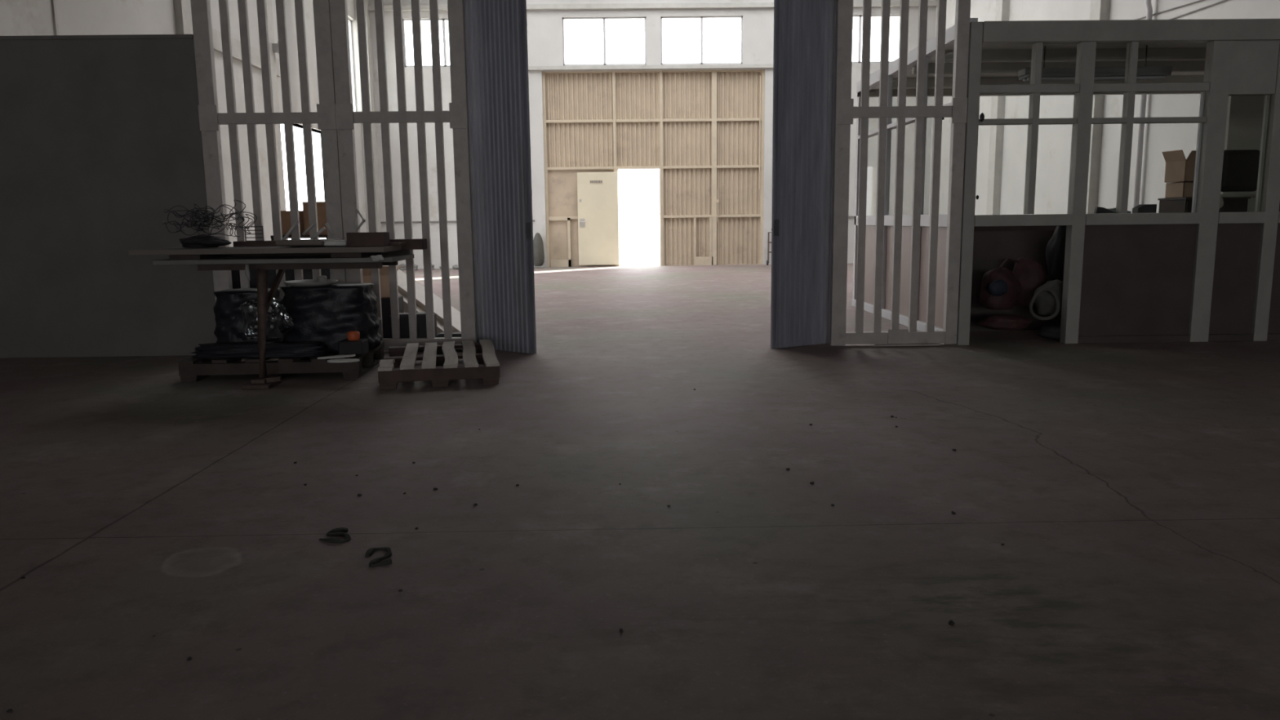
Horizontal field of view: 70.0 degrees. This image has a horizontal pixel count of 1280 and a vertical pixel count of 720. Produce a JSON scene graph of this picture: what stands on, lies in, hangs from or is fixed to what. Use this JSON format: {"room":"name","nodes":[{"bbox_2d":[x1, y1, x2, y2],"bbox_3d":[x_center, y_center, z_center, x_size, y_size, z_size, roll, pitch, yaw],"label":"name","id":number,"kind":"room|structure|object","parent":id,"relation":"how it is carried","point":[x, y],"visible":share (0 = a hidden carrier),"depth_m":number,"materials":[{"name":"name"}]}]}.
{"room":"warehouse","nodes":[
{"label":"warehouse","id":0,"kind":"room"},
{"bbox_2d":[0,0,366,246],"bbox_3d":[-6.091,-3.083,3.221,0.200,7.400,35.500,-1,9,-1],"label":"wall","id":1,"kind":"structure","parent":0,"point":[17,17],"depth_m":13.70,"materials":[{"name":"white paint"}]},
{"bbox_2d":[51,0,58,35],"bbox_3d":[-6.083,-4.034,9.420,0.020,7.400,0.040,-1,9,-1],"label":"trim","id":2,"kind":"structure","parent":1,"relation":"attached to","point":[53,2],"depth_m":9.48,"materials":[{"name":"metal"}]},
{"bbox_2d":[173,0,192,34],"bbox_3d":[-6.089,-4.460,12.198,0.100,7.400,0.260,-1,9,-1],"label":"trim","id":3,"kind":"structure","parent":1,"relation":"attached to","point":[183,17],"depth_m":12.08,"materials":[{"name":"concrete"}]},
{"bbox_2d":[191,22,280,77],"bbox_3d":[-6.134,-4.732,13.976,0.070,0.280,3.340,-1,9,-1],"label":"window","id":4,"kind":"structure","parent":1,"relation":"attached to","point":[217,42],"depth_m":13.85,"materials":[{"name":"glass"}]},
{"bbox_2d":[272,41,279,53],"bbox_3d":[-6.073,-5.185,15.213,0.240,0.200,0.200,-1,9,-1],"label":"wall spotlight","id":5,"kind":"object","parent":1,"relation":"attached to","point":[275,46],"visible":0.29,"depth_m":15.14,"materials":[{"name":"metal"}]},
{"bbox_2d":[266,0,288,239],"bbox_3d":[-6.138,-4.913,15.163,0.100,7.400,0.260,-1,9,-1],"label":"trim","id":6,"kind":"structure","parent":1,"relation":"attached to","point":[268,2],"depth_m":15.26,"materials":[{"name":"metal"}]},
{"bbox_2d":[294,124,324,199],"bbox_3d":[-6.275,-2.950,17.151,0.230,2.920,3.020,-1,9,-1],"label":"door","id":7,"kind":"structure","parent":1,"relation":"in","point":[313,126],"depth_m":17.50,"materials":[{"name":"metal"}]},
{"bbox_2d":[347,18,355,111],"bbox_3d":[-6.390,-6.399,19.757,0.050,2.050,1.200,-1,9,-1],"label":"window","id":8,"kind":"structure","parent":1,"relation":"in","point":[348,20],"depth_m":20.31,"materials":[{"name":"paint"}]},
{"bbox_2d":[353,0,383,266],"bbox_3d":[-6.154,-5.748,20.610,0.250,7.400,0.320,-1,9,-1],"label":"trim","id":9,"kind":"structure","parent":1,"relation":"attached to","point":[366,2],"depth_m":20.58,"materials":[{"name":"concrete"}]},
{"bbox_2d":[0,236,1279,719],"bbox_3d":[4.638,-2.393,22.880,70.000,0.170,74.200,-1,9,-1],"label":"floor","id":10,"kind":"structure","parent":0,"point":[153,521],"depth_m":3.21,"materials":[{"name":"concrete"}]},
{"bbox_2d":[6,708,13,712],"bbox_3d":[-1.407,0.783,2.039,0.015,0.006,0.011,7,12,42],"label":"crumb","id":11,"kind":"object","parent":10,"relation":"on","point":[10,710],"visible":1,"depth_m":2.04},
{"bbox_2d":[0,34,217,357],"bbox_3d":[-4.767,-1.293,7.413,2.498,2.560,0.060,-1,9,-1],"label":"wall","id":12,"kind":"structure","parent":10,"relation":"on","point":[100,135],"depth_m":7.39,"materials":[{"name":"grey paint"}]},
{"bbox_2d":[190,0,346,302],"bbox_3d":[-2.979,-1.984,7.330,1.084,3.890,0.082,-1,9,-1],"label":"partition","id":13,"kind":"object","parent":10,"relation":"on","point":[210,117],"visible":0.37,"depth_m":7.32,"materials":[{"name":"grey paint"}]},
{"bbox_2d":[231,269,330,288],"bbox_3d":[-3.341,-0.539,8.059,1.608,0.840,0.369,-1,9,-1],"label":"wrapped bundle","id":14,"kind":"object","parent":10,"relation":"on","point":[289,273],"visible":0.02,"depth_m":7.87,"materials":[{"name":"plastic"}]},
{"bbox_2d":[177,341,384,382],"bbox_3d":[-2.597,0.003,6.756,1.235,0.148,0.862,-1,9,-4],"label":"wooden pallet","id":15,"kind":"object","parent":10,"relation":"on","point":[190,370],"visible":0.57,"depth_m":6.34,"materials":[{"name":"brown wood"}]},
{"bbox_2d":[213,288,283,342],"bbox_3d":[-2.903,-0.301,6.805,0.453,0.440,0.476,-1,9,-1],"label":"wrapped bundle","id":16,"kind":"object","parent":15,"relation":"on","point":[227,308],"visible":0.61,"depth_m":6.60,"materials":[{"name":"black plastic"}]},
{"bbox_2d":[190,341,330,358],"bbox_3d":[-2.671,-0.072,6.451,0.973,0.090,0.194,-1,9,-1],"label":"tarpaulin","id":17,"kind":"object","parent":15,"relation":"on","point":[286,348],"visible":0.99,"depth_m":6.37,"materials":[{"name":"black plastic"}]},
{"bbox_2d":[240,297,293,338],"bbox_3d":[-2.642,-0.303,6.455,0.373,0.299,0.121,-1,9,-1],"label":"plastic sack","id":18,"kind":"object","parent":17,"relation":"on","point":[290,319],"visible":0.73,"depth_m":6.46,"materials":[{"name":"plastic"}]},
{"bbox_2d":[278,283,382,352],"bbox_3d":[-2.303,-0.321,6.792,0.716,0.470,0.476,-1,9,-1],"label":"wrapped bundle","id":19,"kind":"object","parent":15,"relation":"on","point":[326,314],"visible":0.86,"depth_m":6.59,"materials":[{"name":"black plastic"}]},
{"bbox_2d":[283,279,337,286],"bbox_3d":[-2.409,-0.562,6.694,0.380,0.035,0.380,-1,9,-1],"label":"round tray","id":20,"kind":"object","parent":19,"relation":"on","point":[308,282],"visible":0.96,"depth_m":6.58,"materials":[{"name":"silver metal"}]},
{"bbox_2d":[316,275,327,282],"bbox_3d":[-2.329,-0.591,6.691,0.070,0.052,0.070,-1,9,-1],"label":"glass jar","id":21,"kind":"object","parent":20,"relation":"on","point":[319,278],"visible":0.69,"depth_m":6.66,"materials":[{"name":"glass"}]},
{"bbox_2d":[317,354,355,359],"bbox_3d":[-2.075,-0.023,6.247,0.252,0.012,0.054,-6,10,-29],"label":"board offcut","id":22,"kind":"object","parent":15,"relation":"on","point":[344,355],"visible":1,"depth_m":6.23,"materials":[{"name":"white wood"}]},
{"bbox_2d":[327,358,359,362],"bbox_3d":[-1.991,0.004,6.129,0.208,0.012,0.103,-1,9,-1],"label":"board offcut","id":23,"kind":"object","parent":15,"relation":"on","point":[344,360],"visible":1,"depth_m":6.10,"materials":[{"name":"white wood"}]},
{"bbox_2d":[337,330,368,355],"bbox_3d":[-2.041,-0.126,6.503,0.170,0.166,0.160,-1,9,-1],"label":"crate","id":24,"kind":"object","parent":15,"relation":"on","point":[360,347],"depth_m":6.43,"materials":[{"name":"black plastic"}]},
{"bbox_2d":[152,253,413,389],"bbox_3d":[-2.381,-0.279,6.267,1.542,0.848,0.690,-1,9,-1],"label":"worktable","id":25,"kind":"object","parent":10,"relation":"on","point":[261,264],"visible":0.97,"depth_m":6.00,"materials":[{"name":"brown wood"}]},
{"bbox_2d":[168,253,229,259],"bbox_3d":[-2.956,-0.699,6.137,0.200,0.033,0.440,-1,9,-1],"label":"batten","id":26,"kind":"object","parent":25,"relation":"on","point":[171,256],"visible":0.76,"depth_m":5.92,"materials":[{"name":"brown wood"}]},
{"bbox_2d":[128,245,401,255],"bbox_3d":[-2.472,-0.738,6.119,1.633,0.035,0.519,-1,9,-1],"label":"board","id":27,"kind":"object","parent":26,"relation":"on","point":[295,249],"visible":0.91,"depth_m":5.88,"materials":[{"name":"wood"}]},
{"bbox_2d":[178,234,231,248],"bbox_3d":[-2.910,-0.798,6.119,0.333,0.088,0.216,-1,9,-1],"label":"heap","id":28,"kind":"object","parent":27,"relation":"on","point":[193,242],"visible":0.99,"depth_m":6.06,"materials":[{"name":"black fabric"}]},
{"bbox_2d":[161,199,257,236],"bbox_3d":[-2.882,-0.951,6.135,0.595,0.249,0.384,-1,9,-1],"label":"wire tangle","id":29,"kind":"object","parent":27,"relation":"on","point":[194,212],"visible":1,"depth_m":6.13,"materials":[{"name":"black metal"}]},
{"bbox_2d":[244,226,263,241],"bbox_3d":[-2.674,-0.875,6.328,0.127,0.106,0.008,-1,9,-1],"label":"wire rack","id":30,"kind":"object","parent":27,"relation":"on","point":[262,233],"visible":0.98,"depth_m":6.33,"materials":[{"name":"grey metal"}]},
{"bbox_2d":[275,219,349,245],"bbox_3d":[-2.159,-0.857,6.141,0.460,0.174,0.371,-1,9,-1],"label":"rack","id":31,"kind":"object","parent":27,"relation":"on","point":[283,242],"visible":0.91,"depth_m":6.01,"materials":[{"name":"metal"}]},
{"bbox_2d":[233,238,426,249],"bbox_3d":[-2.183,-0.812,6.462,1.318,0.072,0.150,-1,9,-1],"label":"board","id":32,"kind":"object","parent":27,"relation":"on","point":[411,244],"visible":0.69,"depth_m":6.39,"materials":[{"name":"brown wood"}]},
{"bbox_2d":[346,231,390,246],"bbox_3d":[-1.804,-0.802,6.065,0.249,0.091,0.130,-1,9,-1],"label":"drawer box","id":33,"kind":"object","parent":27,"relation":"on","point":[369,238],"visible":1,"depth_m":6.00,"materials":[{"name":"brown wood"}]},
{"bbox_2d":[389,242,405,245],"bbox_3d":[-1.779,-0.789,6.214,0.334,0.019,0.140,0,9,1],"label":"plank","id":34,"kind":"object","parent":27,"relation":"on","point":[390,243],"visible":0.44,"depth_m":6.14,"materials":[{"name":"brown wood"}]},
{"bbox_2d":[355,208,365,232],"bbox_3d":[-1.902,-0.927,6.201,0.080,0.196,0.024,-1,9,-1],"label":"bracket","id":35,"kind":"object","parent":34,"relation":"on","point":[357,228],"visible":0.94,"depth_m":6.19,"materials":[{"name":"metal"}]},
{"bbox_2d":[244,264,250,280],"bbox_3d":[-2.533,-0.563,5.892,0.031,0.105,0.030,-6,10,-33],"label":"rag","id":36,"kind":"object","parent":25,"relation":"hanging from","point":[246,266],"visible":1,"depth_m":5.88,"materials":[{"name":"grey fabric"}]},
{"bbox_2d":[228,249,409,256],"bbox_3d":[-2.350,-0.755,6.452,1.422,0.033,0.100,-1,9,-1],"label":"long lath","id":37,"kind":"object","parent":25,"relation":"on","point":[400,251],"visible":0.44,"depth_m":6.40,"materials":[{"name":"brown wood"}]},
{"bbox_2d":[330,252,379,257],"bbox_3d":[-1.914,-0.714,6.152,0.200,0.033,0.440,-1,9,-1],"label":"batten","id":38,"kind":"object","parent":25,"relation":"on","point":[356,255],"visible":0.67,"depth_m":5.94,"materials":[{"name":"brown wood"}]},
{"bbox_2d":[369,254,383,261],"bbox_3d":[-1.685,-0.654,5.865,0.072,0.044,0.071,7,11,39],"label":"paper ball","id":39,"kind":"object","parent":25,"relation":"on","point":[379,257],"visible":1,"depth_m":5.85,"materials":[{"name":"white paper"}]},
{"bbox_2d":[270,235,327,240],"bbox_3d":[-3.354,-0.802,9.383,0.580,0.960,0.600,-1,9,-1],"label":"storage shelf","id":40,"kind":"object","parent":10,"relation":"on","point":[289,236],"visible":0.1,"depth_m":9.02,"materials":[{"name":"white metal"}]},
{"bbox_2d":[280,210,304,235],"bbox_3d":[-3.499,-1.380,9.191,0.242,0.241,0.300,-1,9,-1],"label":"carton","id":41,"kind":"object","parent":40,"relation":"on","point":[285,215],"visible":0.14,"depth_m":9.05,"materials":[{"name":"cardboard"}]},
{"bbox_2d":[302,201,327,235],"bbox_3d":[-3.215,-1.426,9.189,0.252,0.326,0.300,-1,9,-4],"label":"carton","id":42,"kind":"object","parent":40,"relation":"on","point":[321,206],"visible":0.34,"depth_m":9.04,"materials":[{"name":"cardboard"}]},
{"bbox_2d":[319,527,351,542],"bbox_3d":[-1.043,0.604,3.152,0.108,0.013,0.129,-1,9,-1],"label":"strap","id":43,"kind":"object","parent":10,"relation":"on","point":[340,531],"visible":1,"depth_m":3.15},
{"bbox_2d":[364,546,391,567],"bbox_3d":[-0.843,0.632,2.954,0.083,0.013,0.158,-4,9,-23],"label":"strap","id":44,"kind":"object","parent":10,"relation":"on","point":[370,552],"visible":1,"depth_m":2.95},
{"bbox_2d":[381,295,404,337],"bbox_3d":[-2.333,-0.352,8.153,0.380,0.420,0.340,-1,9,-1],"label":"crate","id":45,"kind":"object","parent":10,"relation":"on","point":[385,302],"visible":0.11,"depth_m":7.99,"materials":[{"name":"plastic"}]},
{"bbox_2d":[362,264,401,297],"bbox_3d":[-2.326,-0.708,8.070,0.432,0.304,0.327,-3,9,-18],"label":"carton","id":46,"kind":"object","parent":45,"relation":"on","point":[384,272],"visible":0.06,"depth_m":7.99,"materials":[{"name":"cardboard"}]},
{"bbox_2d":[399,263,406,270],"bbox_3d":[-5.451,-2.131,20.923,0.216,0.164,0.148,-1,9,-1],"label":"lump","id":47,"kind":"object","parent":10,"relation":"on","point":[403,265],"visible":0.59,"depth_m":20.88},
{"bbox_2d":[328,0,477,350],"bbox_3d":[-1.912,-1.999,7.346,1.049,3.890,0.082,-1,9,-1],"label":"partition","id":48,"kind":"object","parent":10,"relation":"on","point":[457,115],"visible":0.84,"depth_m":7.37,"materials":[{"name":"grey paint"}]},
{"bbox_2d":[389,311,437,351],"bbox_3d":[-1.926,-0.243,7.772,0.360,0.310,0.180,-1,9,-1],"label":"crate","id":49,"kind":"object","parent":10,"relation":"on","point":[403,317],"visible":0.3,"depth_m":7.68,"materials":[{"name":"plastic"}]},
{"bbox_2d":[398,290,453,334],"bbox_3d":[-2.091,-0.492,8.834,0.300,0.624,2.145,-7,11,-36],"label":"plank","id":50,"kind":"object","parent":10,"relation":"on","point":[440,326],"visible":0.02,"depth_m":8.64,"materials":[{"name":"beige wood"}]},
{"bbox_2d":[396,269,461,332],"bbox_3d":[-2.063,-0.581,8.851,0.240,0.571,2.131,-7,11,-36],"label":"plank","id":51,"kind":"object","parent":50,"relation":"on","point":[402,277],"visible":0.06,"depth_m":8.74,"materials":[{"name":"beige wood"}]},
{"bbox_2d":[377,339,500,390],"bbox_3d":[-1.439,0.015,6.583,0.795,0.148,1.222,-2,9,-12],"label":"wooden pallet","id":52,"kind":"object","parent":10,"relation":"on","point":[440,362],"visible":1,"depth_m":6.08,"materials":[{"name":"brown wood"}]},
{"bbox_2d":[436,332,462,350],"bbox_3d":[-1.565,-0.161,7.771,0.300,0.140,0.140,-1,9,-1],"label":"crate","id":53,"kind":"object","parent":10,"relation":"on","point":[442,334],"visible":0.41,"depth_m":7.70,"materials":[{"name":"plastic"}]},
{"bbox_2d":[452,264,458,269],"bbox_3d":[-4.191,-2.119,20.804,0.150,0.109,0.175,-4,9,-22],"label":"lump","id":54,"kind":"object","parent":10,"relation":"on","point":[455,266],"visible":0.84,"depth_m":20.77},
{"bbox_2d":[533,232,544,266],"bbox_3d":[-2.365,-2.556,21.095,0.299,0.765,0.321,-1,9,-1],"label":"roll","id":55,"kind":"object","parent":10,"relation":"on","point":[538,245],"visible":0.87,"depth_m":20.99,"materials":[{"name":"white plastic"}]},
{"bbox_2d":[766,231,771,265],"bbox_3d":[3.059,-2.581,21.160,0.270,0.756,0.327,-1,9,-1],"label":"trolley","id":56,"kind":"object","parent":10,"relation":"on","point":[768,251],"visible":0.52,"depth_m":21.15,"materials":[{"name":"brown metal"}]},
{"bbox_2d":[829,0,970,346],"bbox_3d":[2.110,-2.050,7.388,1.064,3.896,0.115,-1,9,-1],"label":"partition","id":57,"kind":"object","parent":10,"relation":"on","point":[845,111],"visible":1,"depth_m":7.46,"materials":[{"name":"grey paint"}]},
{"bbox_2d":[948,620,955,625],"bbox_3d":[0.826,0.696,2.426,0.015,0.009,0.020,-2,9,-5],"label":"crumb","id":58,"kind":"object","parent":10,"relation":"on","point":[950,622],"visible":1,"depth_m":2.42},
{"bbox_2d":[977,314,1031,329],"bbox_3d":[3.153,-0.332,7.888,0.473,0.126,0.258,-1,9,-1],"label":"sack","id":59,"kind":"object","parent":10,"relation":"on","point":[999,322],"visible":1,"depth_m":7.80,"materials":[{"name":"brown fabric"}]},
{"bbox_2d":[978,257,1021,310],"bbox_3d":[3.161,-0.670,7.967,0.367,0.449,0.321,-1,9,-1],"label":"sack","id":60,"kind":"object","parent":59,"relation":"on","point":[1000,289],"visible":1,"depth_m":7.90,"materials":[{"name":"red fabric"}]},
{"bbox_2d":[1012,257,1046,306],"bbox_3d":[3.451,-0.704,8.150,0.317,0.434,0.251,4,10,29],"label":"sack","id":61,"kind":"object","parent":10,"relation":"on","point":[1031,274],"visible":0.63,"depth_m":8.05,"materials":[{"name":"red fabric"}]},
{"bbox_2d":[1037,324,1060,338],"bbox_3d":[3.591,-0.250,7.854,0.341,0.123,0.187,-1,9,-1],"label":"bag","id":62,"kind":"object","parent":10,"relation":"on","point":[1050,331],"visible":0.62,"depth_m":7.79,"materials":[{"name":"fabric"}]},
{"bbox_2d":[1033,279,1062,315],"bbox_3d":[3.580,-0.548,7.927,0.287,0.307,0.248,5,10,34],"label":"sack","id":63,"kind":"object","parent":62,"relation":"on","point":[1045,303],"visible":0.58,"depth_m":7.85,"materials":[{"name":"white fabric"}]},
{"bbox_2d":[1028,287,1060,319],"bbox_3d":[3.436,-0.475,7.755,0.260,0.280,0.088,-1,9,-1],"label":"coil","id":64,"kind":"object","parent":63,"relation":"on","point":[1045,289],"visible":1,"depth_m":7.75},
{"bbox_2d":[851,17,1279,345],"bbox_3d":[4.753,-1.734,9.263,4.360,2.650,3.620,-1,9,-1],"label":"booth","id":65,"kind":"object","parent":10,"relation":"on","point":[1204,273],"visible":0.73,"depth_m":7.61,"materials":[{"name":"paint"}]},
{"bbox_2d":[979,112,984,121],"bbox_3d":[2.754,-1.955,7.355,0.038,0.073,0.030,-1,9,-1],"label":"padlock","id":66,"kind":"object","parent":65,"relation":"hanging from","point":[982,115],"visible":1,"depth_m":7.35,"materials":[{"name":"black metal"}]},
{"bbox_2d":[1045,225,1066,280],"bbox_3d":[3.706,-0.968,8.052,0.204,0.534,0.252,-1,9,-1],"label":"bag","id":67,"kind":"object","parent":65,"relation":"in","point":[1055,247],"visible":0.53,"depth_m":7.99,"materials":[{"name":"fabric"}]},
{"bbox_2d":[1017,44,1172,81],"bbox_3d":[4.070,-2.657,8.170,1.315,0.297,0.200,-1,9,-1],"label":"fitting","id":68,"kind":"object","parent":65,"relation":"hanging from","point":[1153,73],"visible":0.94,"depth_m":8.11,"materials":[{"name":"metal"}]},
{"bbox_2d":[1022,79,1159,81],"bbox_3d":[4.071,-2.528,8.230,1.235,0.024,0.024,-1,9,-1],"label":"lamp","id":69,"kind":"object","parent":68,"relation":"attached to","point":[1024,80],"depth_m":8.22,"materials":[{"name":"paint"}]},
{"bbox_2d":[1026,75,1165,79],"bbox_3d":[4.072,-2.516,8.151,1.235,0.024,0.024,-1,9,-1],"label":"lamp","id":70,"kind":"object","parent":68,"relation":"attached to","point":[1072,77],"depth_m":8.14,"materials":[{"name":"paint"}]},
{"bbox_2d":[1093,206,1117,213],"bbox_3d":[3.880,-1.247,7.594,0.195,0.056,0.032,-1,9,-1],"label":"wedge","id":71,"kind":"object","parent":65,"relation":"on","point":[1098,210],"visible":0.93,"depth_m":7.58,"materials":[{"name":"black plastic"}]},
{"bbox_2d":[1103,208,1131,213],"bbox_3d":[3.949,-1.256,7.679,0.301,0.046,0.120,-1,9,-1],"label":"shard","id":72,"kind":"object","parent":65,"relation":"on","point":[1111,209],"visible":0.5,"depth_m":7.67},
{"bbox_2d":[1132,204,1156,213],"bbox_3d":[4.211,-1.263,7.627,0.156,0.071,0.090,-1,9,-1],"label":"box","id":73,"kind":"object","parent":65,"relation":"on","point":[1141,208],"visible":0.98,"depth_m":7.58,"materials":[{"name":"plastic"}]},
{"bbox_2d":[1218,195,1223,209],"bbox_3d":[4.849,-1.349,7.688,0.117,0.204,0.120,-1,9,-1],"label":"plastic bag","id":74,"kind":"object","parent":65,"relation":"on","point":[1221,202],"visible":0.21,"depth_m":7.64,"materials":[{"name":"grey plastic"}]},
{"bbox_2d":[1157,197,1250,213],"bbox_3d":[5.664,-1.024,9.260,0.640,1.228,0.491,-1,9,-1],"label":"cabinet","id":75,"kind":"object","parent":10,"relation":"on","point":[1171,205],"visible":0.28,"depth_m":8.96,"materials":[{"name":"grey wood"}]},
{"bbox_2d":[1164,182,1193,198],"bbox_3d":[5.497,-1.702,9.139,0.302,0.152,0.300,-1,9,-1],"label":"carton","id":76,"kind":"object","parent":75,"relation":"on","point":[1175,189],"visible":0.51,"depth_m":9.06,"materials":[{"name":"cardboard"}]},
{"bbox_2d":[1161,150,1195,182],"bbox_3d":[5.479,-1.925,9.069,0.404,0.304,0.352,-2,9,-8],"label":"carton","id":77,"kind":"object","parent":76,"relation":"on","point":[1179,168],"visible":0.56,"depth_m":9.02,"materials":[{"name":"cardboard"}]},
{"bbox_2d":[1220,149,1260,191],"bbox_3d":[5.712,-1.141,8.540,0.560,1.646,0.560,-1,9,-1],"label":"office chair","id":78,"kind":"object","parent":10,"relation":"on","point":[1240,169],"visible":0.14,"depth_m":8.62,"materials":[{"name":"black fabric"}]},
{"bbox_2d":[1218,194,1279,212],"bbox_3d":[5.382,-0.844,8.105,0.780,1.228,0.300,-1,9,-1],"label":"desk","id":79,"kind":"object","parent":10,"relation":"on","point":[1223,196],"visible":0.15,"depth_m":7.86,"materials":[{"name":"wood"}]},
{"bbox_2d":[368,0,936,268],"bbox_3d":[0.216,-5.873,20.939,13.400,7.400,0.160,-1,9,-1],"label":"wall","id":80,"kind":"structure","parent":0,"point":[544,27],"depth_m":20.85,"materials":[{"name":"white paint"}]},
{"bbox_2d":[402,18,449,66],"bbox_3d":[-4.418,-7.166,20.649,1.840,1.050,0.050,-1,9,-1],"label":"window","id":81,"kind":"structure","parent":80,"relation":"in","point":[403,20],"depth_m":20.62,"materials":[{"name":"paint"}]},
{"bbox_2d":[380,219,534,223],"bbox_3d":[-4.221,-3.207,21.177,3.560,0.040,0.030,-1,9,-1],"label":"trim","id":82,"kind":"structure","parent":80,"relation":"attached to","point":[533,220],"depth_m":21.15,"materials":[{"name":"grey metal"}]},
{"bbox_2d":[562,17,646,65],"bbox_3d":[-0.804,-7.216,20.701,1.890,1.050,0.050,-1,9,-1],"label":"window","id":83,"kind":"structure","parent":80,"relation":"in","point":[563,18],"depth_m":20.66,"materials":[{"name":"paint"}]},
{"bbox_2d":[528,63,773,70],"bbox_3d":[0.309,-6.637,20.702,5.700,0.080,0.080,-1,9,-1],"label":"trim","id":84,"kind":"structure","parent":80,"relation":"attached to","point":[759,65],"depth_m":20.67,"materials":[{"name":"concrete"}]},
{"bbox_2d":[404,17,899,33],"bbox_3d":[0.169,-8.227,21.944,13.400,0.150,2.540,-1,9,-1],"label":"window","id":85,"kind":"structure","parent":80,"relation":"attached to","point":[713,24],"depth_m":22.45,"materials":[{"name":"white glass"}]},
{"bbox_2d":[368,0,937,11],"bbox_3d":[0.194,-7.939,20.491,13.000,0.100,0.100,-1,9,-1],"label":"trim","id":86,"kind":"structure","parent":80,"relation":"attached to","point":[912,3],"depth_m":20.45,"materials":[{"name":"paint"}]},
{"bbox_2d":[542,69,764,266],"bbox_3d":[0.334,-4.415,21.122,5.090,4.460,0.262,-1,9,-1],"label":"metal gate","id":87,"kind":"object","parent":80,"relation":"attached to","point":[703,131],"visible":1,"depth_m":21.16,"materials":[{"name":"beige metal"}]},
{"bbox_2d":[660,16,742,64],"bbox_3d":[1.400,-7.247,20.733,1.860,1.050,0.050,-1,9,-1],"label":"window","id":88,"kind":"structure","parent":80,"relation":"in","point":[701,18],"depth_m":20.69,"materials":[{"name":"paint"}]},
{"bbox_2d":[852,14,900,62],"bbox_3d":[5.000,-7.297,20.785,1.900,1.050,0.050,-1,9,-1],"label":"window","id":89,"kind":"structure","parent":80,"relation":"in","point":[860,16],"depth_m":20.74,"materials":[{"name":"paint"}]},
{"bbox_2d":[928,0,1279,214],"bbox_3d":[7.107,-3.267,3.412,0.200,7.400,35.500,-1,9,-1],"label":"wall","id":90,"kind":"structure","parent":0,"point":[1054,141],"depth_m":14.65,"materials":[{"name":"white paint"}]},
{"bbox_2d":[986,0,1009,214],"bbox_3d":[6.711,-5.353,17.049,0.140,7.400,0.300,-1,9,-1],"label":"trim","id":91,"kind":"structure","parent":90,"relation":"attached to","point":[1002,6],"depth_m":17.16,"materials":[{"name":"concrete"}]},
{"bbox_2d":[1085,0,1110,213],"bbox_3d":[6.770,-4.808,13.490,0.140,7.400,0.300,-1,9,-1],"label":"trim","id":92,"kind":"structure","parent":90,"relation":"attached to","point":[1100,9],"depth_m":13.58,"materials":[{"name":"concrete"}]},
{"bbox_2d":[1133,0,1152,207],"bbox_3d":[6.777,-4.557,12.183,0.100,7.300,0.067,-1,9,-1],"label":"downpipe","id":93,"kind":"object","parent":90,"relation":"attached to","point":[1148,2],"visible":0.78,"depth_m":12.41,"materials":[{"name":"metal"}]},
{"bbox_2d":[1135,0,1204,19],"bbox_3d":[6.860,-4.503,11.654,0.020,0.129,2.408,-1,9,-1],"label":"cable","id":94,"kind":"object","parent":90,"relation":"attached to","point":[1196,2],"visible":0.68,"depth_m":11.71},
{"bbox_2d":[1168,0,1227,19],"bbox_3d":[6.872,-4.277,11.026,0.020,0.033,1.995,-1,9,-1],"label":"cable","id":95,"kind":"object","parent":90,"relation":"attached to","point":[1223,1],"visible":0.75,"depth_m":11.21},
{"bbox_3d":[0.424,-5.298,7.108,13.000,4.350,0.200,-1,9,-1],"label":"wall partition","id":96,"kind":"structure","parent":0,"visible":0},
{"bbox_2d":[463,0,536,353],"bbox_3d":[-1.153,-2.008,7.382,0.698,3.900,0.072,6,11,37],"label":"gate leaf","id":97,"kind":"object","parent":96,"relation":"attached to","point":[496,30],"visible":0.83,"depth_m":7.42,"materials":[{"name":"blue metal"}]},
{"bbox_2d":[770,0,835,348],"bbox_3d":[1.354,-2.052,7.476,0.650,3.900,0.073,-5,10,-29],"label":"gate leaf","id":98,"kind":"object","parent":96,"relation":"attached to","point":[805,30],"visible":0.91,"depth_m":7.52,"materials":[{"name":"blue metal"}]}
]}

